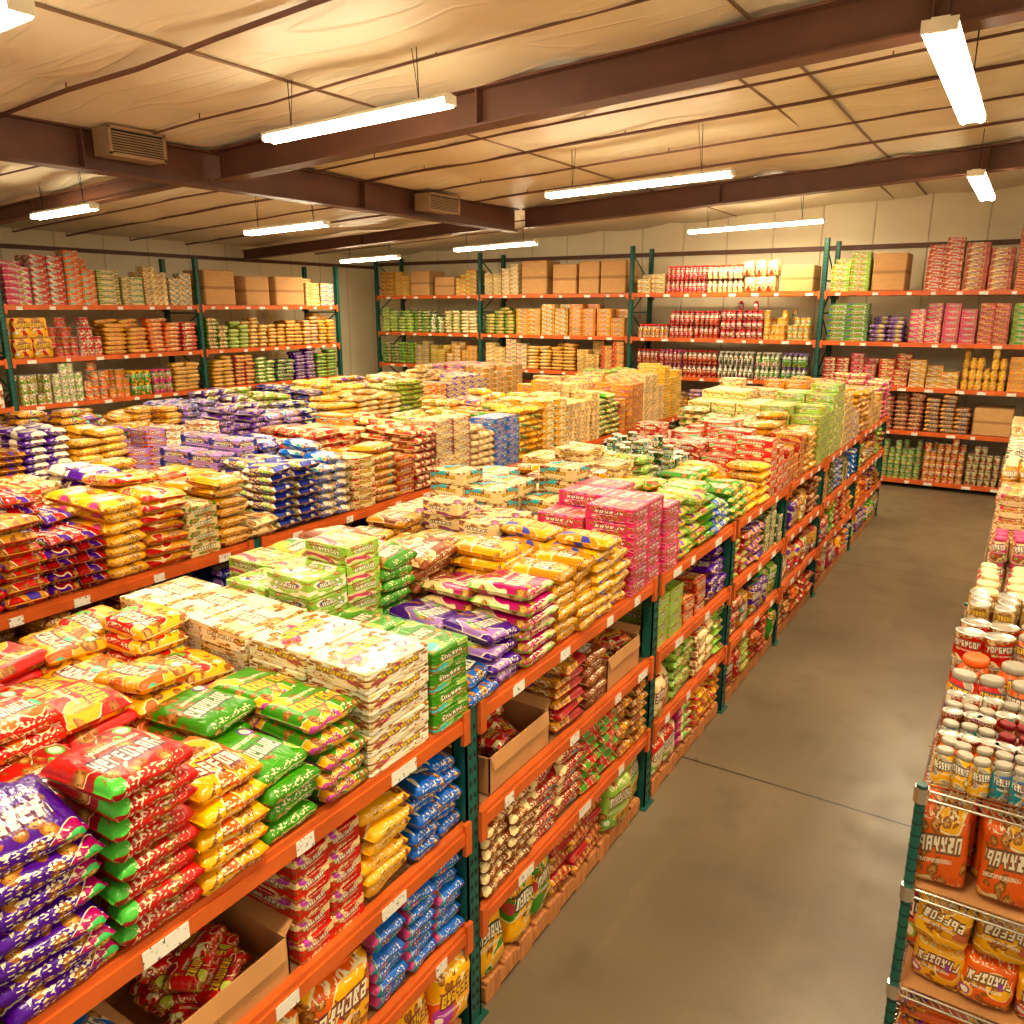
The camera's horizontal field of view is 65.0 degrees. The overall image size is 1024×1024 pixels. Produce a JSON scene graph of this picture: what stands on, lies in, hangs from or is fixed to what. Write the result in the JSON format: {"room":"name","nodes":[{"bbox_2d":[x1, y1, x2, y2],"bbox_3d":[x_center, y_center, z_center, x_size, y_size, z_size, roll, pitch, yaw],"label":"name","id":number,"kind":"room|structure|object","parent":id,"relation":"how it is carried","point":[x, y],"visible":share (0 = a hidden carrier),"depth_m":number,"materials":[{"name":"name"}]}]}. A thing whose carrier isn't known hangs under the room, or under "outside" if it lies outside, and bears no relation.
{"room":"warehouse grocery store","nodes":[
{"label":"warehouse grocery store","id":0,"kind":"room"},
{"bbox_2d":[0,227,377,418],"bbox_3d":[-8.798,-2.862,13.253,0.200,5.000,19.400,9,17,31],"label":"wall","id":1,"kind":"structure","parent":0,"point":[356,285],"depth_m":16.38,"materials":[{"name":"beige paint"}]},
{"bbox_2d":[0,243,373,268],"bbox_3d":[-8.707,-4.277,12.790,0.060,0.070,19.330,9,17,31],"label":"trim","id":2,"kind":"structure","parent":1,"relation":"attached to","point":[2,245],"depth_m":15.70,"materials":[{"name":"brown metal"}]},
{"bbox_2d":[0,0,1023,255],"bbox_3d":[0.004,-3.740,7.304,20.992,1.161,19.502,9,17,31],"label":"ceiling","id":3,"kind":"structure","parent":0,"point":[332,41],"depth_m":7.03,"materials":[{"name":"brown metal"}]},
{"bbox_2d":[0,0,35,31],"bbox_3d":[-2.877,-2.597,4.007,1.516,0.515,0.130,7,16,32],"label":"fluorescent light","id":4,"kind":"object","parent":3,"relation":"hanging from","point":[13,13],"visible":1,"depth_m":3.69,"materials":[{"name":"white plastic"}]},
{"bbox_2d":[29,172,98,219],"bbox_3d":[-5.262,-3.719,9.364,1.266,0.483,0.130,7,16,32],"label":"fluorescent light","id":5,"kind":"object","parent":3,"relation":"hanging from","point":[83,207],"visible":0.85,"depth_m":9.32,"materials":[{"name":"white plastic"}]},
{"bbox_2d":[0,178,182,224],"bbox_3d":[-6.138,-3.934,10.374,6.800,0.540,0.140,9,17,31],"label":"steel beam","id":6,"kind":"structure","parent":3,"relation":"attached to","point":[116,189],"depth_m":9.74,"materials":[{"name":"brown metal"}]},
{"bbox_2d":[92,123,167,164],"bbox_3d":[-3.561,-3.416,7.491,0.266,0.260,0.580,9,17,31],"label":"ceiling vent","id":7,"kind":"object","parent":3,"relation":"in","point":[110,141],"visible":1,"depth_m":7.37,"materials":[{"name":"metal"}]},
{"bbox_2d":[0,0,331,117],"bbox_3d":[-1.554,-3.058,5.014,20.457,1.053,0.074,9,17,31],"label":"conduit","id":8,"kind":"object","parent":3,"relation":"attached to","point":[311,3],"depth_m":5.48,"materials":[{"name":"brown metal"}]},
{"bbox_2d":[0,112,518,232],"bbox_3d":[-3.965,-3.313,7.330,0.200,0.360,14.900,9,17,31],"label":"steel beam","id":9,"kind":"structure","parent":3,"relation":"attached to","point":[23,140],"depth_m":8.51,"materials":[{"name":"brown metal"}]},
{"bbox_2d":[243,198,330,235],"bbox_3d":[-2.985,-3.999,10.487,1.516,0.632,0.130,7,16,32],"label":"fluorescent light","id":10,"kind":"object","parent":3,"relation":"hanging from","point":[321,223],"visible":0.82,"depth_m":10.49,"materials":[{"name":"white plastic"}]},
{"bbox_2d":[0,0,649,175],"bbox_3d":[-0.910,-3.309,5.995,20.456,1.040,0.059,9,17,31],"label":"conduit","id":11,"kind":"object","parent":3,"relation":"attached to","point":[436,54],"depth_m":5.92,"materials":[{"name":"metal"}]},
{"bbox_2d":[261,47,456,143],"bbox_3d":[-1.210,-3.139,5.991,1.866,0.486,0.130,7,16,32],"label":"fluorescent light","id":12,"kind":"object","parent":3,"relation":"hanging from","point":[443,101],"visible":0.93,"depth_m":5.93,"materials":[{"name":"white plastic"}]},
{"bbox_2d":[241,223,487,259],"bbox_3d":[-2.860,-5.205,15.359,6.800,0.540,0.140,9,17,31],"label":"steel beam","id":13,"kind":"structure","parent":3,"relation":"attached to","point":[440,229],"depth_m":15.34,"materials":[{"name":"brown metal"}]},
{"bbox_2d":[339,244,400,262],"bbox_3d":[-2.821,-5.244,15.813,1.516,0.572,0.130,7,16,32],"label":"fluorescent light","id":14,"kind":"object","parent":3,"relation":"hanging from","point":[390,256],"visible":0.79,"depth_m":15.80,"materials":[{"name":"white plastic"}]},
{"bbox_2d":[34,2,736,216],"bbox_3d":[-0.785,-3.752,7.758,0.064,0.025,19.200,9,17,31],"label":"pipe","id":15,"kind":"object","parent":3,"relation":"attached to","point":[39,5],"visible":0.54,"depth_m":5.85,"materials":[{"name":"metal"}]},
{"bbox_2d":[315,228,524,254],"bbox_3d":[3.980,-5.203,13.432,20.456,1.045,0.067,9,17,31],"label":"conduit","id":16,"kind":"object","parent":3,"relation":"attached to","point":[518,228],"depth_m":17.26,"materials":[{"name":"metal"}]},
{"bbox_2d":[414,191,459,214],"bbox_3d":[-1.047,-4.343,11.328,0.266,0.240,0.720,9,17,31],"label":"ceiling vent","id":17,"kind":"object","parent":3,"relation":"in","point":[429,202],"visible":1,"depth_m":11.15,"materials":[{"name":"metal"}]},
{"bbox_2d":[453,220,538,251],"bbox_3d":[-0.328,-5.114,14.697,1.816,0.553,0.130,7,16,32],"label":"fluorescent light","id":18,"kind":"object","parent":3,"relation":"hanging from","point":[528,242],"visible":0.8,"depth_m":14.66,"materials":[{"name":"white plastic"}]},
{"bbox_2d":[12,28,1023,231],"bbox_3d":[0.326,-3.787,7.875,20.456,1.042,0.063,9,17,31],"label":"conduit","id":19,"kind":"object","parent":3,"relation":"attached to","point":[1018,30],"depth_m":7.38,"materials":[{"name":"metal"}]},
{"bbox_2d":[66,60,1023,236],"bbox_3d":[0.810,-3.974,8.610,20.456,1.049,0.070,9,17,31],"label":"conduit","id":20,"kind":"object","parent":3,"relation":"attached to","point":[1019,62],"depth_m":8.19,"materials":[{"name":"brown metal"}]},
{"bbox_2d":[129,93,1023,240],"bbox_3d":[1.454,-4.225,9.591,20.456,1.042,0.063,9,17,31],"label":"conduit","id":21,"kind":"object","parent":3,"relation":"attached to","point":[1021,94],"depth_m":9.34,"materials":[{"name":"metal"}]},
{"bbox_2d":[185,118,1023,244],"bbox_3d":[2.099,-4.474,10.572,20.456,1.049,0.070,9,17,31],"label":"conduit","id":22,"kind":"object","parent":3,"relation":"attached to","point":[1019,119],"depth_m":10.12,"materials":[{"name":"metal"}]},
{"bbox_2d":[211,0,1023,182],"bbox_3d":[2.570,-3.062,4.871,13.350,0.968,0.200,9,17,31],"label":"steel beam","id":23,"kind":"structure","parent":3,"relation":"attached to","point":[828,30],"depth_m":5.83,"materials":[{"name":"brown metal"}]},
{"bbox_2d":[544,125,734,198],"bbox_3d":[1.337,-3.845,8.787,2.216,0.572,0.130,7,16,32],"label":"fluorescent light","id":24,"kind":"object","parent":3,"relation":"hanging from","point":[726,172],"visible":0.94,"depth_m":8.74,"materials":[{"name":"white plastic"}]},
{"bbox_2d":[687,196,825,233],"bbox_3d":[4.105,-5.085,13.625,2.316,0.526,0.130,7,16,32],"label":"fluorescent light","id":25,"kind":"object","parent":3,"relation":"hanging from","point":[802,221],"visible":0.86,"depth_m":13.59,"materials":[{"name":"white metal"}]},
{"bbox_2d":[522,140,1023,228],"bbox_3d":[5.848,-4.333,9.857,13.350,0.968,0.200,9,17,31],"label":"steel beam","id":26,"kind":"structure","parent":3,"relation":"attached to","point":[1006,156],"depth_m":11.09,"materials":[{"name":"brown metal"}]},
{"bbox_2d":[738,79,894,198],"bbox_3d":[1.576,-3.517,6.266,0.064,0.025,19.200,9,17,31],"label":"pipe","id":27,"kind":"object","parent":3,"relation":"attached to","point":[740,80],"visible":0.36,"depth_m":7.45,"materials":[{"name":"metal"}]},
{"bbox_2d":[727,0,926,194],"bbox_3d":[1.998,-3.474,5.999,0.064,0.025,19.200,9,17,31],"label":"pipe","id":28,"kind":"object","parent":3,"relation":"attached to","point":[738,7],"visible":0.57,"depth_m":7.30,"materials":[{"name":"brown metal"}]},
{"bbox_2d":[920,0,986,124],"bbox_3d":[2.881,-3.024,5.105,0.176,0.600,2.516,9,17,31],"label":"fluorescent light","id":29,"kind":"object","parent":3,"relation":"hanging from","point":[943,36],"visible":0.93,"depth_m":4.77,"materials":[{"name":"white plastic"}]},
{"bbox_2d":[966,128,995,200],"bbox_3d":[5.682,-4.175,9.638,0.176,0.592,2.416,9,17,31],"label":"fluorescent light","id":30,"kind":"object","parent":3,"relation":"hanging from","point":[978,178],"visible":0.85,"depth_m":9.32,"materials":[{"name":"white plastic"}]},
{"bbox_2d":[378,185,1023,477],"bbox_3d":[5.225,-3.712,15.777,21.000,5.400,0.150,9,17,31],"label":"wall","id":31,"kind":"structure","parent":0,"point":[934,217],"depth_m":15.31,"materials":[{"name":"beige paint"}]},
{"bbox_2d":[378,239,1020,266],"bbox_3d":[5.169,-5.008,15.355,20.600,0.080,0.060,9,17,31],"label":"trim","id":32,"kind":"structure","parent":31,"relation":"attached to","point":[1003,241],"depth_m":16.00,"materials":[{"name":"brown metal"}]},
{"bbox_2d":[480,481,996,1023],"bbox_3d":[0.027,0.968,8.550,21.000,0.100,19.600,9,17,31],"label":"floor","id":33,"kind":"structure","parent":0,"point":[761,878],"depth_m":4.71,"materials":[{"name":"concrete"}]},
{"bbox_2d":[0,257,342,413],"bbox_3d":[-6.857,-2.322,13.461,1.040,3.850,10.340,9,17,31],"label":"rack","id":34,"kind":"object","parent":33,"relation":"on","point":[6,360],"visible":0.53,"depth_m":13.92,"materials":[{"name":"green metal"}]},
{"bbox_2d":[5,317,53,358],"bbox_3d":[-8.173,-2.256,10.678,0.363,0.613,3.997,9,17,31],"label":"snack bags","id":35,"kind":"object","parent":34,"relation":"in","point":[30,342],"visible":0.88,"depth_m":11.95,"materials":[{"name":"plastic"}]},
{"bbox_2d":[0,404,137,424],"bbox_3d":[-6.630,-1.540,13.505,0.544,0.577,10.016,9,17,31],"label":"packs","id":36,"kind":"object","parent":34,"relation":"in","point":[3,420],"visible":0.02,"depth_m":12.83,"materials":[{"name":"plastic"}]},
{"bbox_2d":[14,360,130,405],"bbox_3d":[-6.988,-2.078,12.755,0.390,0.598,1.785,9,17,31],"label":"canned goods","id":37,"kind":"object","parent":34,"relation":"in","point":[64,385],"visible":0.98,"depth_m":12.57,"materials":[{"name":"metal"}]},
{"bbox_2d":[44,317,102,356],"bbox_3d":[-6.933,-2.767,12.664,0.388,0.598,0.774,9,17,31],"label":"canned goods","id":38,"kind":"object","parent":34,"relation":"in","point":[64,344],"visible":0.94,"depth_m":12.57,"materials":[{"name":"metal"}]},
{"bbox_2d":[0,368,172,407],"bbox_3d":[-7.687,-1.709,11.714,0.397,0.397,5.978,9,17,31],"label":"packs","id":39,"kind":"object","parent":34,"relation":"on","point":[157,380],"visible":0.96,"depth_m":13.69,"materials":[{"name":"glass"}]},
{"bbox_2d":[0,250,333,305],"bbox_3d":[-6.630,-3.752,12.947,0.444,0.809,9.982,9,17,31],"label":"cartons","id":40,"kind":"object","parent":34,"relation":"on","point":[63,278],"visible":0.95,"depth_m":12.59,"materials":[{"name":"cardboard"}]},
{"bbox_2d":[89,313,335,354],"bbox_3d":[-5.337,-3.412,15.127,0.559,0.646,5.220,9,17,31],"label":"packs","id":41,"kind":"object","parent":34,"relation":"in","point":[118,335],"visible":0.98,"depth_m":14.57,"materials":[{"name":"plastic"}]},
{"bbox_2d":[183,270,303,304],"bbox_3d":[-5.107,-4.300,15.478,0.627,0.619,2.366,9,17,31],"label":"cardboard boxes","id":42,"kind":"object","parent":34,"relation":"on","point":[217,287],"visible":0.81,"depth_m":15.20},
{"bbox_2d":[165,348,336,390],"bbox_3d":[-5.011,-2.867,15.779,0.533,0.648,4.014,9,17,31],"label":"packs","id":43,"kind":"object","parent":34,"relation":"in","point":[231,369],"visible":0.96,"depth_m":15.51,"materials":[{"name":"plastic"}]},
{"bbox_2d":[0,413,681,630],"bbox_3d":[-1.296,0.449,7.329,1.340,1.510,12.140,9,17,31],"label":"rack","id":44,"kind":"object","parent":33,"relation":"on","point":[12,618],"visible":0.03,"depth_m":4.91,"materials":[{"name":"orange metal"}]},
{"bbox_2d":[0,367,636,612],"bbox_3d":[-1.279,-0.587,7.082,1.384,0.660,11.898,9,17,31],"label":"packs","id":45,"kind":"object","parent":44,"relation":"on","point":[99,521],"visible":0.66,"depth_m":5.16,"materials":[{"name":"plastic"}]},
{"bbox_2d":[0,425,677,643],"bbox_3d":[-1.027,0.258,7.097,0.710,0.938,11.907,9,17,31],"label":"packs","id":46,"kind":"object","parent":44,"relation":"on","point":[218,573],"visible":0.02,"depth_m":4.67,"materials":[{"name":"plastic"}]},
{"bbox_2d":[0,362,681,557],"bbox_3d":[-0.531,-0.910,8.199,1.299,0.719,9.089,9,17,31],"label":"cartons","id":47,"kind":"object","parent":44,"relation":"on","point":[652,392],"visible":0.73,"depth_m":7.31,"materials":[{"name":"cardboard"}]},
{"bbox_2d":[0,414,888,1023],"bbox_3d":[1.102,0.679,6.423,1.390,1.510,14.140,9,17,31],"label":"rack","id":48,"kind":"object","parent":33,"relation":"on","point":[477,809],"visible":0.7,"depth_m":3.30,"materials":[{"name":"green metal"}]},
{"bbox_2d":[92,895,292,1023],"bbox_3d":[-0.952,1.368,2.369,0.384,0.170,0.540,9,17,31],"label":"open cardboard box","id":49,"kind":"object","parent":48,"relation":"on","point":[263,930],"visible":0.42,"depth_m":2.38,"materials":[{"name":"brown cardboard"}]},
{"bbox_2d":[246,814,363,964],"bbox_3d":[-0.823,1.169,2.737,0.591,0.374,0.315,9,17,31],"label":"cartons","id":50,"kind":"object","parent":48,"relation":"on","point":[320,890],"visible":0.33,"depth_m":2.54,"materials":[{"name":"cardboard"}]},
{"bbox_2d":[0,509,631,1023],"bbox_3d":[-1.270,0.661,2.540,1.456,0.486,4.964,9,17,31],"label":"packs","id":51,"kind":"object","parent":48,"relation":"on","point":[140,774],"visible":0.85,"depth_m":2.41,"materials":[{"name":"plastic"}]},
{"bbox_2d":[120,494,533,777],"bbox_3d":[-0.486,0.312,3.729,1.358,0.559,2.010,9,17,31],"label":"cartons","id":52,"kind":"object","parent":48,"relation":"on","point":[316,618],"visible":0.68,"depth_m":2.98,"materials":[{"name":"cardboard"}]},
{"bbox_2d":[72,642,648,1023],"bbox_3d":[-0.800,1.599,2.886,0.696,1.256,5.038,9,17,31],"label":"packs","id":53,"kind":"object","parent":48,"relation":"on","point":[408,819],"visible":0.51,"depth_m":3.37,"materials":[{"name":"plastic"}]},
{"bbox_2d":[442,691,550,794],"bbox_3d":[-0.112,1.023,3.662,0.384,0.200,0.600,9,17,31],"label":"open cardboard box","id":54,"kind":"object","parent":48,"relation":"on","point":[528,713],"visible":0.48,"depth_m":3.63,"materials":[{"name":"brown cardboard"}]},
{"bbox_2d":[601,621,639,691],"bbox_3d":[0.469,0.793,4.544,0.384,0.210,0.520,9,17,31],"label":"open cardboard box","id":55,"kind":"object","parent":48,"relation":"on","point":[623,661],"visible":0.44,"depth_m":4.48,"materials":[{"name":"brown cardboard"}]},
{"bbox_2d":[129,629,630,1023],"bbox_3d":[-0.224,1.066,3.466,0.361,0.199,2.976,9,17,31],"label":"packs","id":56,"kind":"object","parent":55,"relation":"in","point":[191,974],"visible":0.58,"depth_m":2.33,"materials":[{"name":"plastic"}]},
{"bbox_2d":[569,431,688,477],"bbox_3d":[1.002,-0.360,6.528,0.773,0.478,0.929,9,17,31],"label":"canned goods","id":57,"kind":"object","parent":48,"relation":"on","point":[671,457],"visible":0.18,"depth_m":6.45,"materials":[{"name":"metal"}]},
{"bbox_2d":[430,377,882,596],"bbox_3d":[2.252,-0.827,7.875,1.360,0.719,8.165,9,17,31],"label":"cartons","id":58,"kind":"object","parent":48,"relation":"on","point":[564,495],"visible":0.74,"depth_m":5.50,"materials":[{"name":"cardboard"}]},
{"bbox_2d":[510,372,893,559],"bbox_3d":[2.663,-0.918,8.509,1.421,0.598,8.324,9,17,31],"label":"packs","id":59,"kind":"object","parent":48,"relation":"on","point":[709,498],"visible":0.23,"depth_m":5.95,"materials":[{"name":"plastic"}]},
{"bbox_2d":[617,432,875,647],"bbox_3d":[2.703,-0.211,8.101,0.617,0.399,7.825,9,17,31],"label":"cartons","id":60,"kind":"object","parent":48,"relation":"on","point":[683,598],"visible":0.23,"depth_m":5.30,"materials":[{"name":"cardboard"}]},
{"bbox_2d":[450,1017,460,1023],"bbox_3d":[-1.171,2.260,3.059,1.240,0.110,1.620,9,17,31],"label":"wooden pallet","id":61,"kind":"object","parent":33,"relation":"on","point":[457,1020],"visible":0.06,"depth_m":3.36,"materials":[{"name":"brown wood"}]},
{"bbox_2d":[481,796,639,1003],"bbox_3d":[-0.190,1.879,4.550,1.240,0.110,1.670,9,17,31],"label":"wooden pallet","id":62,"kind":"object","parent":33,"relation":"on","point":[515,951],"visible":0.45,"depth_m":4.01,"materials":[{"name":"brown wood"}]},
{"bbox_2d":[275,756,637,1023],"bbox_3d":[-0.281,1.720,3.466,0.396,0.748,3.557,9,17,31],"label":"snack bags","id":63,"kind":"object","parent":62,"relation":"on","point":[342,996],"visible":0.25,"depth_m":3.26,"materials":[{"name":"plastic"}]},
{"bbox_2d":[650,701,717,795],"bbox_3d":[0.696,1.536,5.899,1.240,0.110,1.270,9,17,31],"label":"wooden pallet","id":64,"kind":"object","parent":33,"relation":"on","point":[680,749],"visible":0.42,"depth_m":5.50,"materials":[{"name":"brown wood"}]},
{"bbox_2d":[374,237,1023,492],"bbox_3d":[4.364,-2.956,15.343,17.540,4.150,1.040,9,17,31],"label":"rack","id":65,"kind":"object","parent":33,"relation":"on","point":[818,342],"visible":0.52,"depth_m":14.80,"materials":[{"name":"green metal"}]},
{"bbox_2d":[381,341,580,370],"bbox_3d":[4.224,-2.816,15.151,17.214,0.578,0.507,9,17,31],"label":"packs","id":66,"kind":"object","parent":65,"relation":"on","point":[563,356],"visible":0.91,"depth_m":17.18,"materials":[{"name":"plastic"}]},
{"bbox_2d":[382,307,907,341],"bbox_3d":[4.223,-3.524,14.969,17.198,0.580,0.511,9,17,31],"label":"packs","id":67,"kind":"object","parent":65,"relation":"on","point":[884,328],"visible":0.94,"depth_m":18.01,"materials":[{"name":"plastic"}]},
{"bbox_2d":[410,252,912,294],"bbox_3d":[3.938,-4.458,15.044,14.565,0.681,0.633,9,17,31],"label":"cardboard boxes","id":68,"kind":"object","parent":65,"relation":"on","point":[891,271],"visible":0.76,"depth_m":16.08},
{"bbox_2d":[638,311,721,337],"bbox_3d":[3.233,-3.624,15.505,1.615,0.496,0.278,9,17,31],"label":"sauce bottles","id":69,"kind":"object","parent":65,"relation":"on","point":[710,321],"visible":1,"depth_m":15.33,"materials":[{"name":"plastic"}]},
{"bbox_2d":[380,226,1023,295],"bbox_3d":[4.219,-4.533,14.715,17.178,0.989,0.437,9,17,31],"label":"cartons","id":70,"kind":"object","parent":65,"relation":"on","point":[986,267],"visible":0.92,"depth_m":13.04,"materials":[{"name":"cardboard"}]},
{"bbox_2d":[666,264,745,292],"bbox_3d":[3.634,-4.366,15.054,1.481,0.496,0.286,9,17,31],"label":"sauce bottles","id":71,"kind":"object","parent":65,"relation":"on","point":[720,278],"visible":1,"depth_m":14.96,"materials":[{"name":"plastic"}]},
{"bbox_2d":[415,339,1023,391],"bbox_3d":[3.126,-3.019,15.820,12.570,0.629,0.437,9,17,31],"label":"cartons","id":72,"kind":"object","parent":65,"relation":"on","point":[904,370],"visible":0.77,"depth_m":14.10,"materials":[{"name":"cardboard"}]},
{"bbox_2d":[637,348,809,379],"bbox_3d":[3.931,-2.807,15.254,3.277,0.496,0.285,9,17,31],"label":"sauce bottles","id":73,"kind":"object","parent":65,"relation":"on","point":[686,361],"visible":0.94,"depth_m":15.05,"materials":[{"name":"plastic"}]},
{"bbox_2d":[720,301,764,338],"bbox_3d":[4.278,-3.553,14.859,0.786,0.678,0.327,9,17,31],"label":"glass jars","id":74,"kind":"object","parent":65,"relation":"on","point":[734,324],"visible":0.98,"depth_m":14.78,"materials":[{"name":"glass"}]},
{"bbox_2d":[523,378,972,433],"bbox_3d":[4.216,-2.142,15.316,17.216,0.651,0.523,9,17,31],"label":"packs","id":75,"kind":"object","parent":65,"relation":"on","point":[907,411],"visible":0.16,"depth_m":13.47,"materials":[{"name":"plastic"}]},
{"bbox_2d":[743,259,781,291],"bbox_3d":[4.527,-4.260,14.516,0.620,0.567,0.383,9,17,31],"label":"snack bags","id":76,"kind":"object","parent":65,"relation":"in","point":[769,272],"visible":0.97,"depth_m":14.40,"materials":[{"name":"plastic"}]},
{"bbox_2d":[516,303,1023,344],"bbox_3d":[5.028,-3.427,14.463,11.481,0.629,0.436,9,17,31],"label":"cartons","id":77,"kind":"object","parent":65,"relation":"on","point":[846,322],"visible":0.98,"depth_m":13.66,"materials":[{"name":"cardboard"}]},
{"bbox_2d":[763,310,812,339],"bbox_3d":[4.972,-3.367,14.451,0.830,0.518,0.327,9,17,31],"label":"canned goods","id":78,"kind":"object","parent":65,"relation":"in","point":[781,329],"visible":0.98,"depth_m":14.40,"materials":[{"name":"metal"}]},
{"bbox_2d":[874,437,1007,487],"bbox_3d":[8.915,-0.654,12.553,5.980,0.778,0.331,9,17,31],"label":"packages","id":79,"kind":"object","parent":65,"relation":"in","point":[943,462],"visible":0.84,"depth_m":13.46,"materials":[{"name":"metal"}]},
{"bbox_2d":[960,348,1007,390],"bbox_3d":[7.630,-2.318,12.969,0.635,0.678,0.317,9,17,31],"label":"glass jars","id":80,"kind":"object","parent":65,"relation":"on","point":[980,374],"visible":1,"depth_m":12.89,"materials":[{"name":"glass"}]},
{"bbox_2d":[971,404,1015,437],"bbox_3d":[7.909,-1.502,13.189,0.560,0.447,0.608,9,17,31],"label":"cardboard boxes","id":81,"kind":"object","parent":65,"relation":"on","point":[988,420],"visible":0.9,"depth_m":12.95},
{"bbox_2d":[724,636,771,703],"bbox_3d":[1.489,1.228,7.104,1.240,0.110,1.320,9,17,31],"label":"wooden pallet","id":82,"kind":"object","parent":33,"relation":"on","point":[730,688],"visible":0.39,"depth_m":6.71,"materials":[{"name":"brown wood"}]},
{"bbox_2d":[776,590,809,638],"bbox_3d":[2.295,0.916,8.330,1.240,0.110,1.320,9,17,31],"label":"wooden pallet","id":83,"kind":"object","parent":33,"relation":"on","point":[782,625],"visible":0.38,"depth_m":7.92,"materials":[{"name":"brown wood"}]},
{"bbox_2d":[814,543,846,590],"bbox_3d":[3.235,0.551,9.760,1.240,0.110,1.820,9,17,31],"label":"wooden pallet","id":84,"kind":"object","parent":33,"relation":"on","point":[826,570],"visible":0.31,"depth_m":9.27,"materials":[{"name":"brown wood"}]},
{"bbox_2d":[850,509,874,545],"bbox_3d":[4.337,0.124,11.436,1.240,0.110,1.920,9,17,31],"label":"wooden pallet","id":85,"kind":"object","parent":33,"relation":"on","point":[865,522],"visible":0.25,"depth_m":11.04,"materials":[{"name":"brown wood"}]},
{"bbox_2d":[884,602,1023,1023],"bbox_3d":[2.346,1.441,3.841,0.650,1.310,2.250,9,17,31],"label":"wire shelving unit","id":86,"kind":"object","parent":33,"relation":"on","point":[967,894],"visible":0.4,"depth_m":3.02,"materials":[{"name":"silver metal"}]},
{"bbox_2d":[895,977,997,1023],"bbox_3d":[2.352,1.864,3.927,0.632,0.252,2.066,9,17,31],"label":"wire shelf","id":87,"kind":"object","parent":86,"relation":"on","point":[910,1012],"visible":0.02,"depth_m":3.20,"materials":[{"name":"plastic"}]},
{"bbox_2d":[906,675,1023,1017],"bbox_3d":[2.326,1.290,3.768,0.656,0.795,2.116,9,17,31],"label":"snack bags","id":88,"kind":"object","parent":86,"relation":"on","point":[981,961],"visible":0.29,"depth_m":2.99,"materials":[{"name":"plastic"}]},
{"bbox_2d":[930,562,1023,808],"bbox_3d":[2.347,0.676,3.644,0.599,0.298,2.135,9,17,31],"label":"glass jars","id":89,"kind":"object","parent":86,"relation":"on","point":[981,774],"visible":0.7,"depth_m":3.10,"materials":[{"name":"glass"}]},
{"bbox_2d":[936,589,1023,761],"bbox_3d":[2.206,0.710,3.450,0.578,0.328,1.314,9,17,31],"label":"canned goods","id":90,"kind":"object","parent":86,"relation":"on","point":[996,640],"visible":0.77,"depth_m":3.59,"materials":[{"name":"metal"}]},
{"bbox_2d":[983,495,1004,592],"bbox_3d":[4.167,0.797,6.549,0.670,1.220,3.200,9,17,31],"label":"wire shelving unit","id":91,"kind":"object","parent":33,"relation":"on","point":[988,541],"visible":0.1,"depth_m":6.38,"materials":[{"name":"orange metal"}]},
{"bbox_2d":[987,416,1023,591],"bbox_3d":[4.170,0.352,6.461,0.562,1.879,3.015,9,17,31],"label":"cartons","id":92,"kind":"object","parent":91,"relation":"on","point":[1009,511],"visible":0.19,"depth_m":5.52,"materials":[{"name":"cardboard"}]},
{"bbox_2d":[989,528,1023,585],"label":"glass jars","id":93,"kind":"object","parent":91,"relation":"on","point":[1002,546],"depth_m":5.26},
{"bbox_2d":[1001,456,1023,484],"label":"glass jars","id":94,"kind":"object","parent":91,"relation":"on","point":[1013,469],"depth_m":5.92,"materials":[{"name":"glass"}]},
{"bbox_3d":[-3.059,-0.063,9.337,1.340,1.510,10.140,9,17,31],"label":"rack","id":95,"kind":"object","parent":33,"relation":"on","visible":0},
{"bbox_2d":[0,364,444,478],"bbox_3d":[-3.324,-0.990,8.666,1.399,0.658,9.047,9,17,31],"label":"packs","id":96,"kind":"object","parent":95,"relation":"on","point":[31,441],"visible":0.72,"depth_m":8.41,"materials":[{"name":"plastic"}]},
{"bbox_2d":[121,361,522,469],"bbox_3d":[-2.192,-1.423,10.374,1.299,0.639,6.813,9,17,31],"label":"cartons","id":97,"kind":"object","parent":95,"relation":"on","point":[144,443],"visible":0.5,"depth_m":11.17,"materials":[{"name":"cardboard"}]},
{"bbox_2d":[651,439,877,777],"bbox_3d":[3.019,0.248,8.380,0.366,1.172,8.474,9,17,31],"label":"snack bags","id":98,"kind":"object","parent":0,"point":[754,591],"visible":0.41,"depth_m":7.15,"materials":[{"name":"plastic"}]},
{"bbox_2d":[661,427,884,745],"bbox_3d":[2.958,0.125,8.593,0.686,1.296,8.163,9,17,31],"label":"packs","id":99,"kind":"object","parent":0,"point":[687,659],"visible":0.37,"depth_m":6.11,"materials":[{"name":"plastic"}]}
]}

